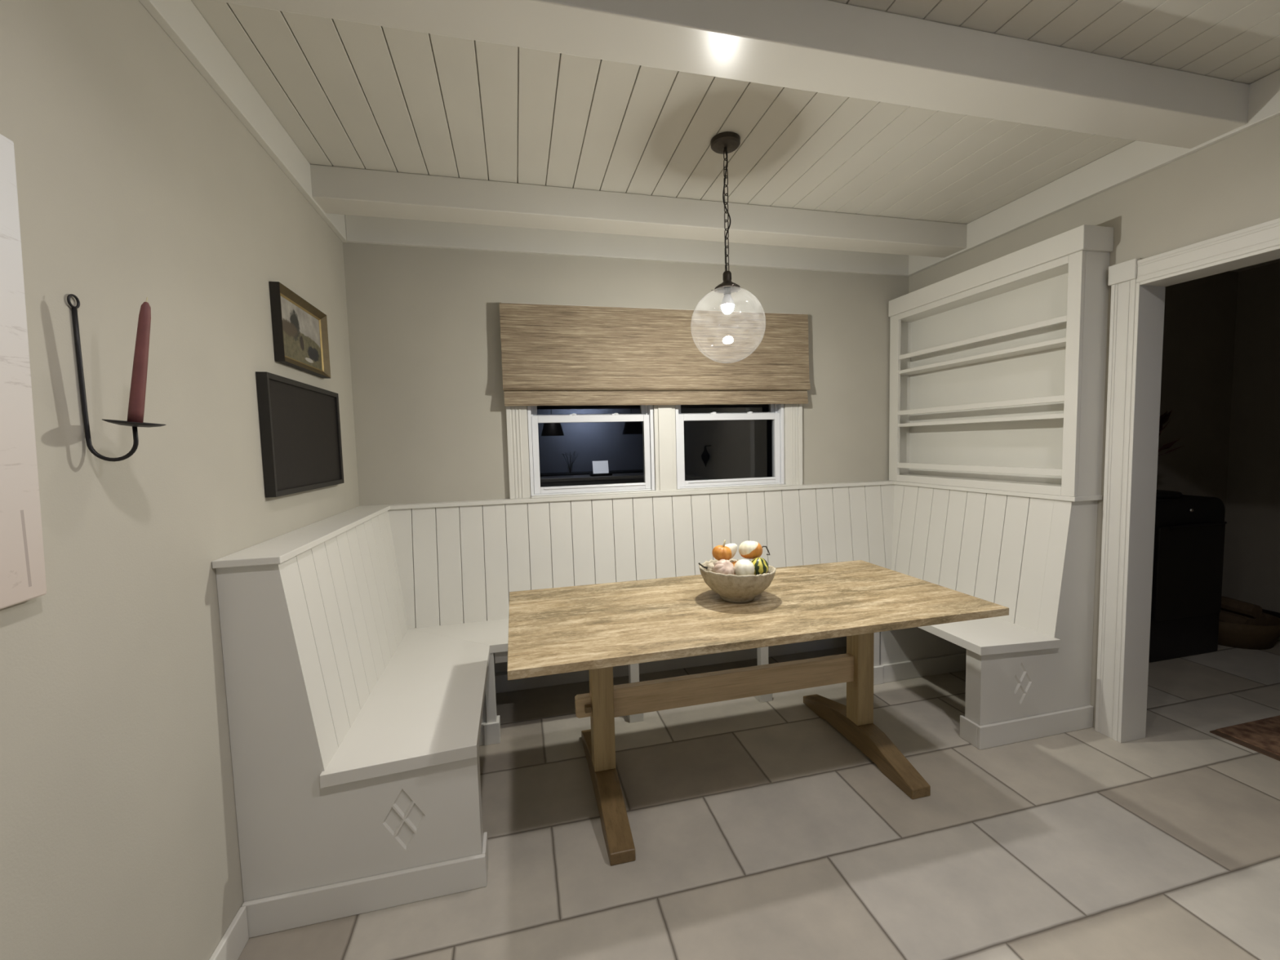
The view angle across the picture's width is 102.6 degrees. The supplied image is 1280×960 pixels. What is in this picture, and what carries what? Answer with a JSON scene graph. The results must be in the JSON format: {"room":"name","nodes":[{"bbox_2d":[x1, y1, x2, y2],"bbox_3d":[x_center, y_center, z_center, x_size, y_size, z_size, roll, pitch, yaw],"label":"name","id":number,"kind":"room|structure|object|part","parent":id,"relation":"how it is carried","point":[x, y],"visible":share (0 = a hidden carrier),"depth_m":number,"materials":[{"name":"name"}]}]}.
{"room":"dining room","nodes":[
{"label":"dining room","id":0,"kind":"room"},
{"bbox_2d":[0,0,359,959],"bbox_3d":[-0.864,0.110,-0.045,0.120,2.530,5.720,-2,4,-13],"label":"wall","id":1,"kind":"structure","parent":0,"point":[136,181],"depth_m":1.09,"materials":[{"name":"paint"}]},
{"bbox_2d":[0,133,46,608],"bbox_3d":[-0.909,-0.146,0.403,0.020,0.755,0.942,-2,4,-13],"label":"canvas","id":2,"kind":"object","parent":1,"relation":"attached to","point":[22,562],"visible":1,"depth_m":0.82},
{"bbox_2d":[66,293,165,461],"bbox_3d":[-0.995,-0.192,0.979,0.125,0.313,0.088,-2,4,-13],"label":"wall sconce","id":3,"kind":"object","parent":1,"relation":"attached to","point":[74,308],"visible":0.98,"depth_m":0.97,"materials":[{"name":"black metal"}]},
{"bbox_3d":[-1.015,-0.180,0.975,0.084,0.290,0.007,-2,4,-13],"label":"hook arm","id":4,"kind":"part","parent":3,"relation":"part of","materials":[{"name":"black metal"}]},
{"bbox_3d":[-0.975,-0.110,0.989,0.088,0.016,0.088,-2,4,-13],"label":"drip plate","id":5,"kind":"part","parent":3,"relation":"part of","materials":[{"name":"black metal"}]},
{"bbox_2d":[127,297,151,422],"bbox_3d":[-0.964,-0.227,0.985,0.053,0.246,0.022,-2,4,-13],"label":"taper candle","id":6,"kind":"object","parent":3,"relation":"on","point":[140,369],"visible":0.85,"depth_m":0.98,"materials":[{"name":"wax"}]},
{"bbox_2d":[208,906,248,959],"bbox_3d":[-0.597,1.364,-0.647,0.015,0.100,4.273,-2,4,-13],"label":"baseboard","id":7,"kind":"structure","parent":1,"relation":"attached to","point":[233,941],"depth_m":1.36,"materials":[{"name":"white paint"}]},
{"bbox_2d":[138,0,347,242],"bbox_3d":[-0.810,-1.080,-0.170,0.024,0.140,5.600,-2,4,-13],"label":"trim","id":8,"kind":"structure","parent":1,"relation":"attached to","point":[180,20],"depth_m":1.53,"materials":[{"name":"white paint"}]},
{"bbox_2d":[268,281,330,378],"bbox_3d":[-1.299,-0.557,1.978,0.031,0.268,0.455,-2,4,-13],"label":"framed painting","id":9,"kind":"object","parent":1,"relation":"attached to","point":[300,329],"visible":1,"depth_m":1.94,"materials":[{"name":"multicoloured paint"}]},
{"bbox_2d":[255,371,344,497],"bbox_3d":[-1.281,-0.165,1.975,0.031,0.402,0.680,-2,4,-13],"label":"framed panel","id":10,"kind":"object","parent":1,"relation":"attached to","point":[300,433],"visible":1,"depth_m":1.86,"materials":[{"name":"plastic"}]},
{"bbox_2d":[342,242,908,673],"bbox_3d":[0.147,-0.133,3.071,3.317,2.530,0.120,-2,4,-13],"label":"wall","id":11,"kind":"structure","parent":0,"point":[424,323],"depth_m":2.75,"materials":[{"name":"paint"}]},
{"bbox_2d":[506,405,530,498],"bbox_3d":[-0.670,-0.383,2.781,0.110,0.969,0.028,-2,4,-13],"label":"trim","id":12,"kind":"structure","parent":11,"relation":"attached to","point":[516,415],"depth_m":2.79,"materials":[{"name":"white paint"}]},
{"bbox_2d":[527,404,654,496],"bbox_3d":[-0.283,-0.388,2.939,0.710,0.919,0.122,-2,4,-13],"label":"window","id":13,"kind":"structure","parent":11,"relation":"in","point":[646,415],"depth_m":2.92,"materials":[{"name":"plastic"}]},
{"bbox_3d":[-0.293,-0.587,2.945,0.670,0.475,0.034,-2,4,-13],"label":"sash","id":14,"kind":"part","parent":13,"relation":"part of","materials":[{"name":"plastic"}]},
{"bbox_2d":[345,214,908,275],"bbox_3d":[0.133,-1.319,2.918,3.268,0.140,0.024,-2,4,-13],"label":"trim","id":15,"kind":"structure","parent":11,"relation":"attached to","point":[359,228],"depth_m":2.83,"materials":[{"name":"white paint"}]},
{"bbox_2d":[499,302,810,405],"bbox_3d":[0.145,-0.696,2.912,1.802,0.538,0.068,-2,4,-13],"label":"roman shade","id":16,"kind":"object","parent":11,"relation":"attached to","point":[552,355],"visible":1,"depth_m":2.88,"materials":[{"name":"brown wicker"}]},
{"bbox_2d":[511,302,800,314],"bbox_3d":[0.125,-0.941,2.941,1.776,0.080,0.024,-2,4,-13],"label":"trim","id":17,"kind":"structure","parent":11,"relation":"attached to","point":[511,303],"depth_m":2.91,"materials":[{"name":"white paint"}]},
{"bbox_2d":[530,484,788,498],"bbox_3d":[0.139,0.059,3.050,1.545,0.008,0.178,-2,4,-13],"label":"trim","id":18,"kind":"structure","parent":11,"relation":"attached to","point":[774,485],"depth_m":2.96,"materials":[{"name":"white paint"}]},
{"bbox_2d":[653,404,676,490],"bbox_3d":[0.141,-0.417,2.974,0.128,0.969,0.032,-2,4,-13],"label":"trim","id":19,"kind":"structure","parent":11,"relation":"attached to","point":[664,415],"depth_m":2.98,"materials":[{"name":"white paint"}]},
{"bbox_2d":[494,636,846,693],"bbox_3d":[0.197,1.084,3.078,3.317,0.100,0.040,-2,4,-13],"label":"baseboard","id":20,"kind":"structure","parent":11,"relation":"attached to","point":[503,684],"depth_m":3.06,"materials":[{"name":"white paint"}]},
{"bbox_2d":[675,404,784,488],"bbox_3d":[0.533,-0.423,3.135,0.699,0.919,0.122,-2,4,-13],"label":"window","id":21,"kind":"structure","parent":11,"relation":"in","point":[775,411],"depth_m":3.12,"materials":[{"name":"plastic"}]},
{"bbox_3d":[0.523,-0.621,3.141,0.659,0.475,0.034,-2,4,-13],"label":"sash","id":22,"kind":"part","parent":21,"relation":"part of","materials":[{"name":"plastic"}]},
{"bbox_2d":[783,404,802,485],"bbox_3d":[0.947,-0.452,3.169,0.113,0.969,0.028,-2,4,-13],"label":"trim","id":23,"kind":"structure","parent":11,"relation":"attached to","point":[793,413],"depth_m":3.18,"materials":[{"name":"white paint"}]},
{"bbox_2d":[191,0,1279,224],"bbox_3d":[0.787,-1.234,0.208,3.317,0.030,5.600,-2,4,-13],"label":"ceiling","id":24,"kind":"structure","parent":0,"point":[348,94],"depth_m":1.83,"materials":[{"name":"paint"}]},
{"bbox_2d":[310,164,967,257],"bbox_3d":[0.220,-1.302,2.559,3.317,0.130,0.157,-2,4,-13],"label":"ceiling beam","id":25,"kind":"structure","parent":24,"relation":"attached to","point":[339,190],"depth_m":2.42,"materials":[{"name":"paint"}]},
{"bbox_2d":[690,131,765,363],"bbox_3d":[0.346,-0.902,2.040,0.297,0.861,0.297,-2,4,-13],"label":"pendant lamp","id":26,"kind":"object","parent":24,"relation":"hanging from","point":[726,142],"visible":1,"depth_m":2.02,"materials":[{"name":"brown metal"}]},
{"bbox_3d":[0.344,-1.064,2.030,0.034,0.479,0.016,-2,4,-13],"label":"cord","id":27,"kind":"part","parent":26,"relation":"part of","materials":[{"name":"black metal"}]},
{"bbox_3d":[0.350,-0.721,2.053,0.053,0.042,0.053,-2,4,-13],"label":"light bulb","id":28,"kind":"part","parent":26,"relation":"part of","materials":[{"name":"glass"}]},
{"bbox_2d":[724,286,731,294],"bbox_3d":[0.350,-0.758,2.050,0.029,0.034,0.029,-2,4,-13],"label":"bulb socket","id":29,"kind":"object","parent":26,"relation":"attached to","point":[727,290],"depth_m":2.04,"materials":[{"name":"white metal"}]},
{"bbox_3d":[0.353,-0.621,2.059,0.297,0.296,0.297,-2,4,-13],"label":"glass globe","id":30,"kind":"part","parent":26,"relation":"part of"},
{"bbox_2d":[211,0,1249,148],"bbox_3d":[0.487,-1.232,1.458,3.317,0.130,0.157,-2,4,-13],"label":"ceiling beam","id":31,"kind":"structure","parent":24,"relation":"attached to","point":[826,46],"depth_m":1.44,"materials":[{"name":"paint"}]},
{"bbox_2d":[237,636,1279,959],"bbox_3d":[2.681,1.257,0.826,7.320,0.060,5.840,-2,4,-13],"label":"floor","id":32,"kind":"structure","parent":0,"point":[760,831],"depth_m":1.73,"materials":[{"name":"tile"}]},
{"bbox_2d":[212,480,1102,937],"bbox_3d":[0.337,0.639,2.418,3.315,1.071,1.330,-2,4,-13],"label":"banquette","id":33,"kind":"object","parent":32,"relation":"on","point":[360,643],"visible":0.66,"depth_m":2.25,"materials":[{"name":"white paint"}]},
{"bbox_3d":[-0.821,0.742,1.520,0.639,1.050,0.080,-2,4,-13],"label":"panel","id":34,"kind":"part","parent":33,"relation":"part of","materials":[{"name":"white paint"}]},
{"bbox_3d":[-1.103,0.495,2.040,0.097,0.616,1.248,-2,4,-13],"label":"backrest","id":35,"kind":"part","parent":33,"relation":"part of","materials":[{"name":"white paint"}]},
{"bbox_3d":[-0.802,1.216,1.552,0.651,0.100,0.106,-2,4,-13],"label":"skirting","id":36,"kind":"part","parent":33,"relation":"part of","materials":[{"name":"white paint"}]},
{"bbox_3d":[-0.840,0.797,2.080,0.425,0.057,1.210,-2,4,-13],"label":"seat","id":37,"kind":"part","parent":33,"relation":"part of","materials":[{"name":"white paint"}]},
{"bbox_3d":[0.259,0.722,2.755,2.880,0.057,0.409,-2,4,-13],"label":"seat","id":38,"kind":"part","parent":33,"relation":"part of","materials":[{"name":"white paint"}]},
{"bbox_3d":[-0.997,1.171,2.271,0.611,0.100,0.014,-2,4,-13],"label":"skirting","id":39,"kind":"part","parent":33,"relation":"part of","materials":[{"name":"white paint"}]},
{"bbox_3d":[-0.687,0.995,2.358,0.070,0.422,0.070,-2,4,-13],"label":"leg","id":40,"kind":"part","parent":33,"relation":"part of","materials":[{"name":"white paint"}]},
{"bbox_3d":[-0.029,0.968,2.516,0.070,0.422,0.070,-2,4,-13],"label":"leg","id":41,"kind":"part","parent":33,"relation":"part of","materials":[{"name":"white paint"}]},
{"bbox_3d":[0.194,0.397,2.964,3.028,0.616,0.082,-2,4,-13],"label":"backrest","id":42,"kind":"part","parent":33,"relation":"part of","materials":[{"name":"white paint"}]},
{"bbox_3d":[0.642,0.939,2.677,0.070,0.422,0.070,-2,4,-13],"label":"leg","id":43,"kind":"part","parent":33,"relation":"part of","materials":[{"name":"white paint"}]},
{"bbox_3d":[1.292,0.911,2.833,0.070,0.422,0.070,-2,4,-13],"label":"leg","id":44,"kind":"part","parent":33,"relation":"part of","materials":[{"name":"white paint"}]},
{"bbox_3d":[1.630,1.059,2.901,0.611,0.100,0.014,-2,4,-13],"label":"skirting","id":45,"kind":"part","parent":33,"relation":"part of","materials":[{"name":"white paint"}]},
{"bbox_3d":[1.755,0.368,2.805,0.094,0.616,1.093,-2,4,-13],"label":"backrest","id":46,"kind":"part","parent":33,"relation":"part of","materials":[{"name":"white paint"}]},
{"bbox_3d":[1.525,0.691,2.726,0.432,0.057,1.056,-2,4,-13],"label":"seat","id":47,"kind":"part","parent":33,"relation":"part of","materials":[{"name":"white paint"}]},
{"bbox_3d":[1.757,1.096,2.325,0.636,0.100,0.106,-2,4,-13],"label":"skirting","id":48,"kind":"part","parent":33,"relation":"part of","materials":[{"name":"white paint"}]},
{"bbox_3d":[1.752,0.622,2.294,0.622,1.050,0.076,-2,4,-13],"label":"panel","id":49,"kind":"part","parent":33,"relation":"part of","materials":[{"name":"white paint"}]},
{"bbox_2d":[506,560,1008,866],"bbox_3d":[0.358,0.823,2.029,1.672,0.758,0.920,-2,4,-13],"label":"trestle table","id":50,"kind":"object","parent":32,"relation":"on","point":[596,628],"visible":0.99,"depth_m":1.91,"materials":[{"name":"brown wood"}]},
{"bbox_3d":[-0.148,0.824,1.973,0.082,0.564,0.080,-2,4,-13],"label":"post","id":51,"kind":"part","parent":50,"relation":"part of","materials":[{"name":"brown wood"}]},
{"bbox_2d":[698,558,776,603],"bbox_3d":[0.367,0.384,1.941,0.286,0.128,0.287,-2,4,-13],"label":"bowl","id":52,"kind":"object","parent":50,"relation":"on","point":[731,588],"visible":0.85,"depth_m":1.84,"materials":[{"name":"ceramic"}]},
{"bbox_2d":[697,562,715,572],"bbox_3d":[0.256,0.330,1.901,0.070,0.053,0.050,0,4,20],"label":"gourd","id":53,"kind":"object","parent":52,"relation":"in","point":[709,566],"visible":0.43,"depth_m":1.89,"materials":[{"name":"beige food"}]},
{"bbox_2d":[711,540,732,559],"bbox_3d":[0.307,0.263,1.913,0.073,0.078,0.073,-2,4,-13],"label":"pumpkin","id":54,"kind":"object","parent":52,"relation":"in","point":[719,552],"visible":0.88,"depth_m":1.89,"materials":[{"name":"orange food"}]},
{"bbox_2d":[712,559,734,574],"bbox_3d":[0.306,0.329,1.869,0.079,0.079,0.076,-2,4,-13],"label":"pumpkin","id":55,"kind":"object","parent":52,"relation":"in","point":[722,566],"visible":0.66,"depth_m":1.85,"materials":[{"name":"food"}]},
{"bbox_2d":[724,543,737,559],"bbox_3d":[0.338,0.274,1.964,0.065,0.063,0.057,-2,4,-13],"label":"gourd","id":56,"kind":"object","parent":52,"relation":"in","point":[733,547],"visible":0.53,"depth_m":1.94,"materials":[{"name":"white food"}]},
{"bbox_2d":[733,559,755,575],"bbox_3d":[0.381,0.327,1.874,0.076,0.070,0.076,-2,4,-13],"label":"pumpkin","id":57,"kind":"object","parent":52,"relation":"in","point":[742,566],"visible":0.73,"depth_m":1.85,"materials":[{"name":"white food"}]},
{"bbox_2d":[738,540,769,559],"bbox_3d":[0.445,0.267,1.963,0.134,0.075,0.089,-2,4,-13],"label":"gourd","id":58,"kind":"object","parent":52,"relation":"in","point":[748,549],"visible":0.98,"depth_m":1.93,"materials":[{"name":"white food"}]},
{"bbox_2d":[751,557,768,575],"bbox_3d":[0.443,0.323,1.906,0.068,0.069,0.069,-2,4,-13],"label":"striped gourd","id":59,"kind":"object","parent":52,"relation":"in","point":[761,565],"visible":0.67,"depth_m":1.88,"materials":[{"name":"food"}]},
{"bbox_3d":[0.961,0.777,2.239,0.080,0.564,0.080,-2,4,-13],"label":"post","id":60,"kind":"part","parent":50,"relation":"part of","materials":[{"name":"brown wood"}]},
{"bbox_2d":[1148,489,1226,662],"bbox_3d":[3.170,0.558,3.190,0.610,0.980,0.438,-2,4,-13],"label":"stove","id":61,"kind":"object","parent":32,"relation":"on","point":[1189,531],"visible":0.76,"depth_m":3.00,"materials":[{"name":"metal"}]},
{"bbox_3d":[3.110,0.085,3.165,0.340,0.030,0.338,-2,4,-13],"label":"lid","id":62,"kind":"part","parent":61,"relation":"part of","materials":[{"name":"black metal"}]},
{"bbox_2d":[1158,409,1183,455],"bbox_3d":[2.997,-0.260,3.115,0.450,0.670,0.451,-5,5,-40],"label":"leafy plant","id":63,"kind":"object","parent":61,"relation":"on","point":[1164,417],"visible":0.02,"depth_m":3.06,"materials":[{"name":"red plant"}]},
{"bbox_3d":[3.228,0.534,3.008,0.530,0.550,0.014,-2,4,-13],"label":"door","id":64,"kind":"part","parent":61,"relation":"part of","materials":[{"name":"black metal"}]},
{"bbox_3d":[3.236,0.261,2.969,0.440,0.015,0.016,-2,4,-13],"label":"door handle","id":65,"kind":"part","parent":61,"relation":"part of","materials":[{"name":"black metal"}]},
{"bbox_2d":[1209,715,1279,760],"bbox_3d":[3.577,1.135,1.736,1.745,0.010,1.560,-2,4,-13],"label":"rug","id":66,"kind":"object","parent":32,"relation":"on","point":[1262,736],"visible":1,"depth_m":2.25,"materials":[{"name":"brown fabric"}]},
{"bbox_2d":[1217,595,1279,649],"bbox_3d":[3.796,0.889,3.320,0.480,0.270,0.477,-2,4,-13],"label":"basket","id":67,"kind":"object","parent":32,"relation":"on","point":[1242,624],"visible":0.7,"depth_m":3.15,"materials":[{"name":"wicker"}]},
{"bbox_2d":[908,115,1279,728],"bbox_3d":[2.468,-0.031,0.754,0.105,2.530,5.720,-2,4,-13],"label":"wall","id":68,"kind":"structure","parent":0,"point":[1232,184],"depth_m":2.01,"materials":[{"name":"paint"}]},
{"bbox_2d":[888,224,1113,496],"bbox_3d":[1.822,-0.538,2.772,0.167,1.150,1.163,-2,4,-13],"label":"plate rack","id":69,"kind":"object","parent":68,"relation":"attached to","point":[997,366],"visible":1,"depth_m":2.62,"materials":[{"name":"white paint"}]},
{"bbox_3d":[1.704,-0.524,3.335,0.134,1.050,0.018,-2,4,-13],"label":"panel","id":70,"kind":"part","parent":69,"relation":"part of","materials":[{"name":"white paint"}]},
{"bbox_3d":[1.778,0.018,2.794,0.020,0.040,1.020,-2,4,-13],"label":"rail","id":71,"kind":"part","parent":69,"relation":"part of","materials":[{"name":"white paint"}]},
{"bbox_3d":[1.780,-0.064,2.789,0.020,0.032,1.020,-2,4,-13],"label":"plate rail","id":72,"kind":"part","parent":69,"relation":"part of","materials":[{"name":"white paint"}]},
{"bbox_2d":[899,474,1061,486],"bbox_3d":[1.844,0.006,2.819,0.122,0.020,1.112,-2,4,-13],"label":"shelf","id":73,"kind":"object","parent":69,"relation":"attached to","point":[937,479],"depth_m":2.87,"materials":[{"name":"white paint"}]},
{"bbox_2d":[897,413,1063,426],"bbox_3d":[1.829,-0.321,2.794,0.136,0.020,1.112,-2,4,-13],"label":"shelf","id":74,"kind":"object","parent":69,"relation":"attached to","point":[1006,419],"depth_m":2.73,"materials":[{"name":"white paint"}]},
{"bbox_3d":[1.771,-0.395,2.766,0.020,0.027,1.020,-2,4,-13],"label":"plate rail","id":75,"kind":"part","parent":69,"relation":"part of","materials":[{"name":"white paint"}]},
{"bbox_2d":[898,337,1066,375],"bbox_3d":[1.821,-0.654,2.771,0.136,0.020,1.112,-2,4,-13],"label":"shelf","id":76,"kind":"object","parent":69,"relation":"attached to","point":[1055,345],"depth_m":2.68,"materials":[{"name":"white paint"}]},
{"bbox_3d":[1.762,-0.741,2.742,0.020,0.026,1.020,-2,4,-13],"label":"plate rail","id":77,"kind":"part","parent":69,"relation":"part of","materials":[{"name":"white paint"}]},
{"bbox_3d":[1.752,-0.992,2.724,0.020,0.034,1.020,-2,4,-13],"label":"rail","id":78,"kind":"part","parent":69,"relation":"part of","materials":[{"name":"white paint"}]},
{"bbox_3d":[1.819,-0.987,2.749,0.122,0.016,1.114,-2,4,-13],"label":"panel","id":79,"kind":"part","parent":69,"relation":"part of","materials":[{"name":"white paint"}]},
{"bbox_3d":[1.897,-0.481,2.801,0.012,1.028,1.114,-2,4,-13],"label":"panel","id":80,"kind":"part","parent":69,"relation":"part of","materials":[{"name":"paint"}]},
{"bbox_3d":[1.971,-0.455,2.237,0.134,1.050,0.018,-2,4,-13],"label":"panel","id":81,"kind":"part","parent":69,"relation":"part of","materials":[{"name":"white paint"}]},
{"bbox_2d":[906,69,1279,276],"bbox_3d":[2.389,-1.216,0.598,0.024,0.140,5.600,-2,4,-13],"label":"trim","id":82,"kind":"structure","parent":68,"relation":"attached to","point":[1135,159],"depth_m":2.24,"materials":[{"name":"white paint"}]},
{"bbox_2d":[1094,278,1137,741],"bbox_3d":[2.175,0.186,1.742,0.022,1.975,1.071,-2,4,-13],"label":"door frame","id":83,"kind":"structure","parent":68,"relation":"in","point":[1122,308],"depth_m":2.21,"materials":[{"name":"white paint"}]},
{"bbox_2d":[1107,258,1141,285],"bbox_3d":[2.145,-0.839,1.669,0.030,0.081,1.087,-2,4,-13],"label":"door frame","id":84,"kind":"structure","parent":68,"relation":"in","point":[1126,271],"depth_m":2.14,"materials":[{"name":"white paint"}]},
{"bbox_2d":[1117,244,1279,742],"bbox_3d":[2.236,0.192,1.757,0.147,1.957,0.887,-2,4,-13],"label":"door frame","id":85,"kind":"structure","parent":68,"relation":"in","point":[1150,294],"depth_m":2.16,"materials":[{"name":"white paint"}]},
{"bbox_2d":[1136,217,1279,282],"bbox_3d":[2.149,-0.826,1.672,0.022,0.090,0.884,-2,4,-13],"label":"door frame","id":86,"kind":"structure","parent":68,"relation":"in","point":[1265,235],"depth_m":1.87,"materials":[{"name":"white paint"}]},
{"bbox_2d":[1231,258,1279,271],"bbox_3d":[3.623,-1.324,1.468,2.578,0.050,4.120,-2,4,-13],"label":"trim","id":87,"kind":"structure","parent":68,"relation":"attached to","point":[1277,260],"depth_m":3.47,"materials":[{"name":"paint"}]},
{"bbox_2d":[1156,271,1238,521],"bbox_3d":[3.719,-0.223,3.623,3.678,2.450,0.120,-2,4,-13],"label":"wall","id":88,"kind":"structure","parent":0,"point":[1200,313],"depth_m":3.58,"materials":[{"name":"paint"}]},
{"bbox_2d":[1221,262,1279,612],"bbox_3d":[4.754,-0.124,1.808,0.120,2.450,3.900,-2,4,-13],"label":"wall","id":89,"kind":"structure","parent":0,"point":[1251,549],"depth_m":3.55,"materials":[{"name":"paint"}]},
{"bbox_2d":[1262,608,1279,617],"bbox_3d":[4.719,1.051,1.874,0.015,0.100,3.900,-2,4,-13],"label":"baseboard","id":90,"kind":"structure","parent":89,"relation":"attached to","point":[1270,612],"depth_m":3.50,"materials":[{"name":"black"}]}
]}

